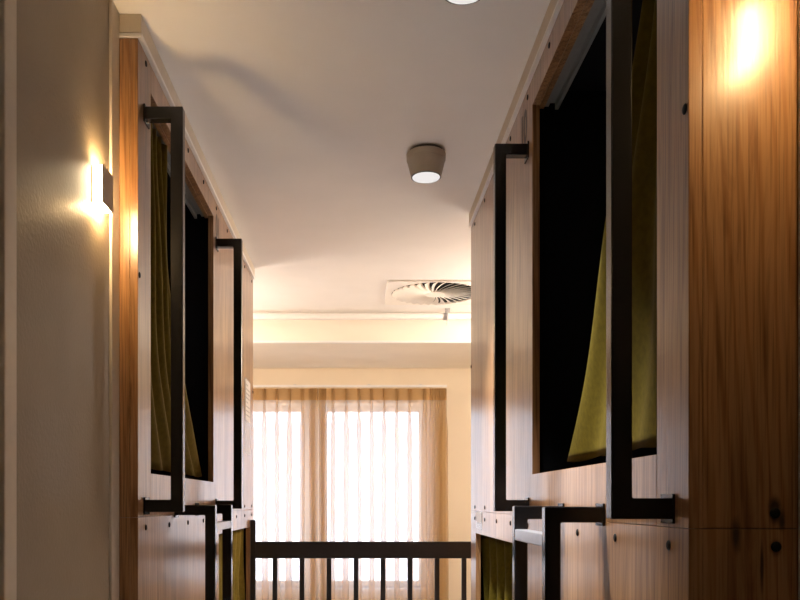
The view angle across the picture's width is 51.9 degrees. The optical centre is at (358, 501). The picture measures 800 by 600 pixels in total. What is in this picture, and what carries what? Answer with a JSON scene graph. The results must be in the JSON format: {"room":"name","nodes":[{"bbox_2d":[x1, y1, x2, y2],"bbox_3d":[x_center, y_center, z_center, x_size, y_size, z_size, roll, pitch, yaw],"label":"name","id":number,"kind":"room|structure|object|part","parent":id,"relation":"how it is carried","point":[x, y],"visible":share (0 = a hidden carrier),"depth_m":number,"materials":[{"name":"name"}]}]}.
{"room":"dormitory","nodes":[
{"label":"dormitory","id":0,"kind":"room"},
{"bbox_2d":[17,0,108,599],"bbox_3d":[-1.125,0.039,-0.191,0.991,2.622,4.618,0,0,0],"label":"wall","id":1,"kind":"structure","parent":0,"point":[63,45],"depth_m":1.73,"materials":[{"name":"beige paint"}]},
{"bbox_2d":[0,0,16,599],"bbox_3d":[-0.623,0.070,0.911,0.013,2.560,1.133,0,0,0],"label":"trim","id":2,"kind":"structure","parent":1,"relation":"attached to","point":[8,8],"depth_m":1.44,"materials":[{"name":"paint"}]},
{"bbox_2d":[91,164,112,212],"bbox_3d":[-0.614,-0.749,1.962,0.030,0.089,0.075,0,0,0],"label":"wall sconce","id":3,"kind":"object","parent":1,"relation":"attached to","point":[101,178],"visible":1,"depth_m":1.93,"materials":[{"name":"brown metal"}]},
{"bbox_3d":[-0.627,-0.749,1.962,0.003,0.086,0.072,0,0,0],"label":"plate","id":4,"kind":"part","parent":3,"relation":"part of","materials":[{"name":"white metal"}]},
{"bbox_2d":[92,165,102,202],"bbox_3d":[-0.615,-0.749,1.928,0.023,0.087,0.005,0,0,0],"label":"diffuser","id":5,"kind":"object","parent":3,"relation":"attached to","point":[97,170],"depth_m":1.93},
{"bbox_2d":[94,203,110,212],"bbox_3d":[-0.615,-0.749,1.965,0.023,0.087,0.068,0,0,0],"label":"diffuser","id":6,"kind":"object","parent":3,"relation":"attached to","point":[102,207],"depth_m":1.97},
{"bbox_3d":[-0.601,-0.749,1.962,0.004,0.089,0.075,0,0,0],"label":"plate","id":7,"kind":"part","parent":3,"relation":"part of","materials":[{"name":"brown metal"}]},
{"bbox_2d":[109,0,118,599],"bbox_3d":[-0.632,0.039,2.103,0.018,2.622,0.065,0,0,0],"label":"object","id":8,"kind":"structure","parent":1,"relation":"attached to","point":[113,12],"depth_m":2.08,"materials":[{"name":"paint"}]},
{"bbox_2d":[119,14,254,278],"bbox_3d":[-1.030,-1.241,3.296,0.931,0.062,2.326,0,0,0],"label":"trim","id":9,"kind":"structure","parent":1,"relation":"attached to","point":[130,25],"depth_m":2.48,"materials":[{"name":"white wood"}]},
{"bbox_2d":[113,0,550,312],"bbox_3d":[0.000,-1.322,2.185,3.440,0.100,9.570,0,0,0],"label":"ceiling","id":10,"kind":"structure","parent":0,"point":[305,117],"depth_m":2.73,"materials":[{"name":"paint"}]},
{"bbox_2d":[253,320,470,367],"bbox_3d":[0.000,-1.179,6.105,3.240,0.186,1.130,0,0,0],"label":"beam","id":11,"kind":"structure","parent":10,"relation":"attached to","point":[264,355],"depth_m":5.65,"materials":[{"name":"paint"}]},
{"bbox_2d":[253,341,470,343],"bbox_3d":[0.000,-1.081,5.544,3.240,0.014,0.032,0,0,0],"label":"trim","id":12,"kind":"structure","parent":11,"relation":"attached to","point":[254,342],"depth_m":5.53,"materials":[{"name":"white paint"}]},
{"bbox_2d":[253,308,470,324],"bbox_3d":[0.000,-1.218,5.410,3.238,0.108,0.072,0,0,0],"label":"trim","id":13,"kind":"structure","parent":10,"relation":"attached to","point":[447,316],"depth_m":5.40,"materials":[{"name":"paint"}]},
{"bbox_2d":[407,144,445,182],"bbox_3d":[0.243,-1.223,2.970,0.141,0.098,0.141,0,0,0],"label":"ceiling light","id":14,"kind":"object","parent":10,"relation":"attached to","point":[425,162],"visible":1,"depth_m":2.92,"materials":[{"name":"grey metal"}]},
{"bbox_3d":[0.243,-1.206,2.970,0.138,0.058,0.138,0,0,0],"label":"lamp shade","id":15,"kind":"part","parent":14,"relation":"part of","materials":[{"name":"grey metal"}]},
{"bbox_2d":[384,280,470,304],"bbox_3d":[0.462,-1.264,4.975,0.600,0.017,0.558,0,0,0],"label":"ceiling vent","id":16,"kind":"object","parent":10,"relation":"in","point":[398,292],"visible":0.9,"depth_m":4.93,"materials":[{"name":"white metal"}]},
{"bbox_2d":[446,0,479,4],"bbox_3d":[0.243,-1.223,1.885,0.141,0.098,0.141,0,0,0],"label":"ceiling light","id":17,"kind":"object","parent":10,"relation":"attached to","point":[457,2],"visible":1,"depth_m":1.93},
{"bbox_2d":[469,0,563,227],"bbox_3d":[0.949,-1.241,2.421,0.931,0.062,2.393,0,0,0],"label":"trim","id":18,"kind":"structure","parent":10,"relation":"attached to","point":[554,7],"depth_m":2.43,"materials":[{"name":"white wood"}]},
{"bbox_2d":[253,368,470,599],"bbox_3d":[0.000,0.039,6.714,3.240,2.622,0.392,0,0,0],"label":"wall","id":19,"kind":"structure","parent":0,"point":[457,380],"depth_m":6.67,"materials":[{"name":"beige paint"}]},
{"bbox_2d":[253,388,318,599],"bbox_3d":[-0.830,0.203,6.529,1.032,2.215,0.063,0,0,0],"label":"window curtain","id":20,"kind":"object","parent":19,"relation":"hanging from","point":[285,420],"visible":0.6,"depth_m":6.54,"materials":[{"name":"white fabric"}]},
{"bbox_3d":[-0.375,-0.925,6.593,2.150,0.021,0.151,0,0,0],"label":"curtain rail","id":21,"kind":"part","parent":19,"relation":"part of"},
{"bbox_2d":[318,388,448,599],"bbox_3d":[0.194,0.203,6.529,1.039,2.215,0.062,0,0,0],"label":"window curtain","id":22,"kind":"object","parent":19,"relation":"hanging from","point":[383,453],"visible":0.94,"depth_m":6.53,"materials":[{"name":"white fabric"}]},
{"bbox_3d":[0.000,1.400,2.185,3.440,0.100,9.570,0,0,0],"label":"floor","id":23,"kind":"structure","parent":0,"visible":0},
{"bbox_2d":[119,38,252,599],"bbox_3d":[-0.972,0.070,3.298,1.048,2.559,2.322,0,0,0],"label":"bunk bed","id":24,"kind":"object","parent":23,"relation":"on","point":[171,523],"visible":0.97,"depth_m":2.42,"materials":[{"name":"brown wood"}]},
{"bbox_3d":[-1.047,-0.585,2.147,0.899,1.248,0.021,0,0,0],"label":"panel","id":25,"kind":"part","parent":24,"relation":"part of","materials":[{"name":"brown wood"}]},
{"bbox_3d":[-1.047,0.685,2.147,0.899,1.290,0.021,0,0,0],"label":"panel","id":26,"kind":"part","parent":24,"relation":"part of","materials":[{"name":"brown wood"}]},
{"bbox_3d":[-0.573,-1.040,2.214,0.005,0.047,0.051,0,0,0],"label":"mounting plate","id":27,"kind":"part","parent":24,"relation":"part of","materials":[{"name":"black metal"}]},
{"bbox_3d":[-0.573,0.011,2.214,0.005,0.047,0.051,0,0,0],"label":"mounting plate","id":28,"kind":"part","parent":24,"relation":"part of","materials":[{"name":"black metal"}]},
{"bbox_3d":[-0.522,-0.515,2.204,0.104,1.084,0.030,0,0,0],"label":"grab handle","id":29,"kind":"part","parent":24,"relation":"part of","materials":[{"name":"black metal"}]},
{"bbox_2d":[151,123,201,476],"bbox_3d":[-0.630,-0.611,2.761,0.056,1.029,1.001,0,0,0],"label":"privacy curtain","id":30,"kind":"object","parent":24,"relation":"hanging from","point":[160,287],"visible":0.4,"depth_m":2.55,"materials":[{"name":"green fabric"}]},
{"bbox_3d":[-0.605,-1.144,2.757,0.016,0.028,1.016,0,0,0],"label":"rail","id":31,"kind":"part","parent":24,"relation":"part of","materials":[{"name":"brown wood"}]},
{"bbox_3d":[-0.587,0.685,3.298,0.021,1.290,2.322,0,0,0],"label":"panel","id":32,"kind":"part","parent":24,"relation":"part of","materials":[{"name":"brown wood"}]},
{"bbox_3d":[-0.511,0.680,2.569,0.126,1.340,0.030,0,0,0],"label":"rail","id":33,"kind":"part","parent":24,"relation":"part of","materials":[{"name":"black metal"}]},
{"bbox_3d":[-0.587,-0.585,3.364,0.021,1.248,2.190,0,0,0],"label":"panel","id":34,"kind":"part","parent":24,"relation":"part of","materials":[{"name":"brown wood"}]},
{"bbox_3d":[-0.573,-1.040,3.312,0.005,0.047,0.051,0,0,0],"label":"mounting plate","id":35,"kind":"part","parent":24,"relation":"part of","materials":[{"name":"black metal"}]},
{"bbox_3d":[-0.511,0.680,2.892,0.126,1.340,0.030,0,0,0],"label":"rail","id":36,"kind":"part","parent":24,"relation":"part of","materials":[{"name":"black metal"}]},
{"bbox_3d":[-0.522,-0.515,3.302,0.104,1.084,0.030,0,0,0],"label":"grab handle","id":37,"kind":"part","parent":24,"relation":"part of","materials":[{"name":"black metal"}]},
{"bbox_2d":[219,529,244,599],"bbox_3d":[-0.629,0.618,3.887,0.063,0.951,1.002,0,0,0],"label":"privacy curtain","id":38,"kind":"object","parent":24,"relation":"hanging from","point":[238,535],"visible":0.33,"depth_m":4.18,"materials":[{"name":"green fabric"}]},
{"bbox_2d":[245,379,249,422],"bbox_3d":[-0.574,-0.438,4.232,0.003,0.385,0.205,0,0,0],"label":"notice sheet","id":39,"kind":"object","parent":24,"relation":"attached to","point":[247,384],"visible":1,"depth_m":4.21,"materials":[{"name":"white paper"}]},
{"bbox_2d":[250,520,470,599],"bbox_3d":[0.426,0.723,4.347,2.002,1.255,0.046,0,0,0],"label":"railing","id":40,"kind":"object","parent":23,"relation":"on","point":[275,550],"visible":0.56,"depth_m":4.33,"materials":[{"name":"brown metal"}]},
{"bbox_3d":[-0.561,0.723,4.347,0.027,1.255,0.027,0,0,0],"label":"post","id":41,"kind":"part","parent":40,"relation":"part of","materials":[{"name":"brown metal"}]},
{"bbox_3d":[0.427,0.254,4.347,1.950,0.088,0.040,0,0,0],"label":"handrail","id":42,"kind":"part","parent":40,"relation":"part of","materials":[{"name":"brown metal"}]},
{"bbox_2d":[471,0,797,599],"bbox_3d":[0.894,0.070,2.422,1.040,2.559,2.392,0,0,0],"label":"bunk bed","id":43,"kind":"object","parent":23,"relation":"on","point":[709,512],"visible":1,"depth_m":1.28,"materials":[{"name":"brown wood"}]},
{"bbox_2d":[476,512,480,522],"bbox_3d":[0.492,0.073,3.365,0.002,0.078,0.150,0,0,0],"label":"notice sheet","id":44,"kind":"object","parent":43,"relation":"attached to","point":[478,514],"visible":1,"depth_m":3.37,"materials":[{"name":"white paper"}]},
{"bbox_2d":[481,535,511,599],"bbox_3d":[0.549,0.618,3.024,0.068,0.951,1.052,0,0,0],"label":"privacy curtain","id":45,"kind":"object","parent":43,"relation":"hanging from","point":[496,553],"visible":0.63,"depth_m":3.15,"materials":[{"name":"green fabric"}]},
{"bbox_3d":[0.444,-0.507,2.394,0.098,1.068,0.030,0,0,0],"label":"grab handle","id":46,"kind":"part","parent":43,"relation":"part of","materials":[{"name":"black metal"}]},
{"bbox_3d":[0.491,-1.024,2.404,0.005,0.047,0.051,0,0,0],"label":"mounting plate","id":47,"kind":"part","parent":43,"relation":"part of","materials":[{"name":"black metal"}]},
{"bbox_3d":[0.433,0.680,1.984,0.119,1.340,0.030,0,0,0],"label":"rail","id":48,"kind":"part","parent":43,"relation":"part of","materials":[{"name":"black metal"}]},
{"bbox_3d":[0.504,-0.585,2.490,0.021,1.248,2.257,0,0,0],"label":"panel","id":49,"kind":"part","parent":43,"relation":"part of","materials":[{"name":"brown wood"}]},
{"bbox_3d":[0.523,-1.144,1.849,0.016,0.028,1.016,0,0,0],"label":"rail","id":50,"kind":"part","parent":43,"relation":"part of","materials":[{"name":"brown wood"}]},
{"bbox_3d":[0.433,0.680,1.661,0.119,1.340,0.030,0,0,0],"label":"rail","id":51,"kind":"part","parent":43,"relation":"part of","materials":[{"name":"black metal"}]},
{"bbox_3d":[0.504,0.685,2.424,0.021,1.290,2.389,0,0,0],"label":"panel","id":52,"kind":"part","parent":43,"relation":"part of","materials":[{"name":"brown wood"}]},
{"bbox_3d":[0.491,0.026,1.671,0.005,0.045,0.051,0,0,0],"label":"mounting plate","id":53,"kind":"part","parent":43,"relation":"part of","materials":[{"name":"black metal"}]},
{"bbox_2d":[567,0,656,461],"bbox_3d":[0.553,-0.613,1.756,0.042,1.025,0.837,0,0,0],"label":"privacy curtain","id":54,"kind":"object","parent":43,"relation":"hanging from","point":[588,442],"visible":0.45,"depth_m":1.61,"materials":[{"name":"green fabric"}]},
{"bbox_3d":[0.444,-0.507,1.296,0.098,1.068,0.030,0,0,0],"label":"grab handle","id":55,"kind":"part","parent":43,"relation":"part of","materials":[{"name":"black metal"}]},
{"bbox_3d":[0.491,0.011,1.306,0.005,0.047,0.051,0,0,0],"label":"mounting plate","id":56,"kind":"part","parent":43,"relation":"part of","materials":[{"name":"black metal"}]},
{"bbox_3d":[0.965,0.685,1.240,0.899,1.290,0.021,0,0,0],"label":"panel","id":57,"kind":"part","parent":43,"relation":"part of","materials":[{"name":"brown wood"}]},
{"bbox_3d":[0.965,-0.585,1.240,0.899,1.248,0.021,0,0,0],"label":"panel","id":58,"kind":"part","parent":43,"relation":"part of","materials":[{"name":"brown wood"}]},
{"bbox_3d":[1.146,0.039,-0.643,0.948,2.622,3.715,0,0,0],"label":"wall","id":59,"kind":"structure","parent":0,"visible":0},
{"bbox_2d":[798,0,799,599],"bbox_3d":[0.670,0.039,1.197,0.028,2.622,0.060,0,0,0],"label":"trim","id":60,"kind":"structure","parent":59,"relation":"attached to","point":[798,0],"depth_m":1.22,"materials":[{"name":"paint"}]}
]}

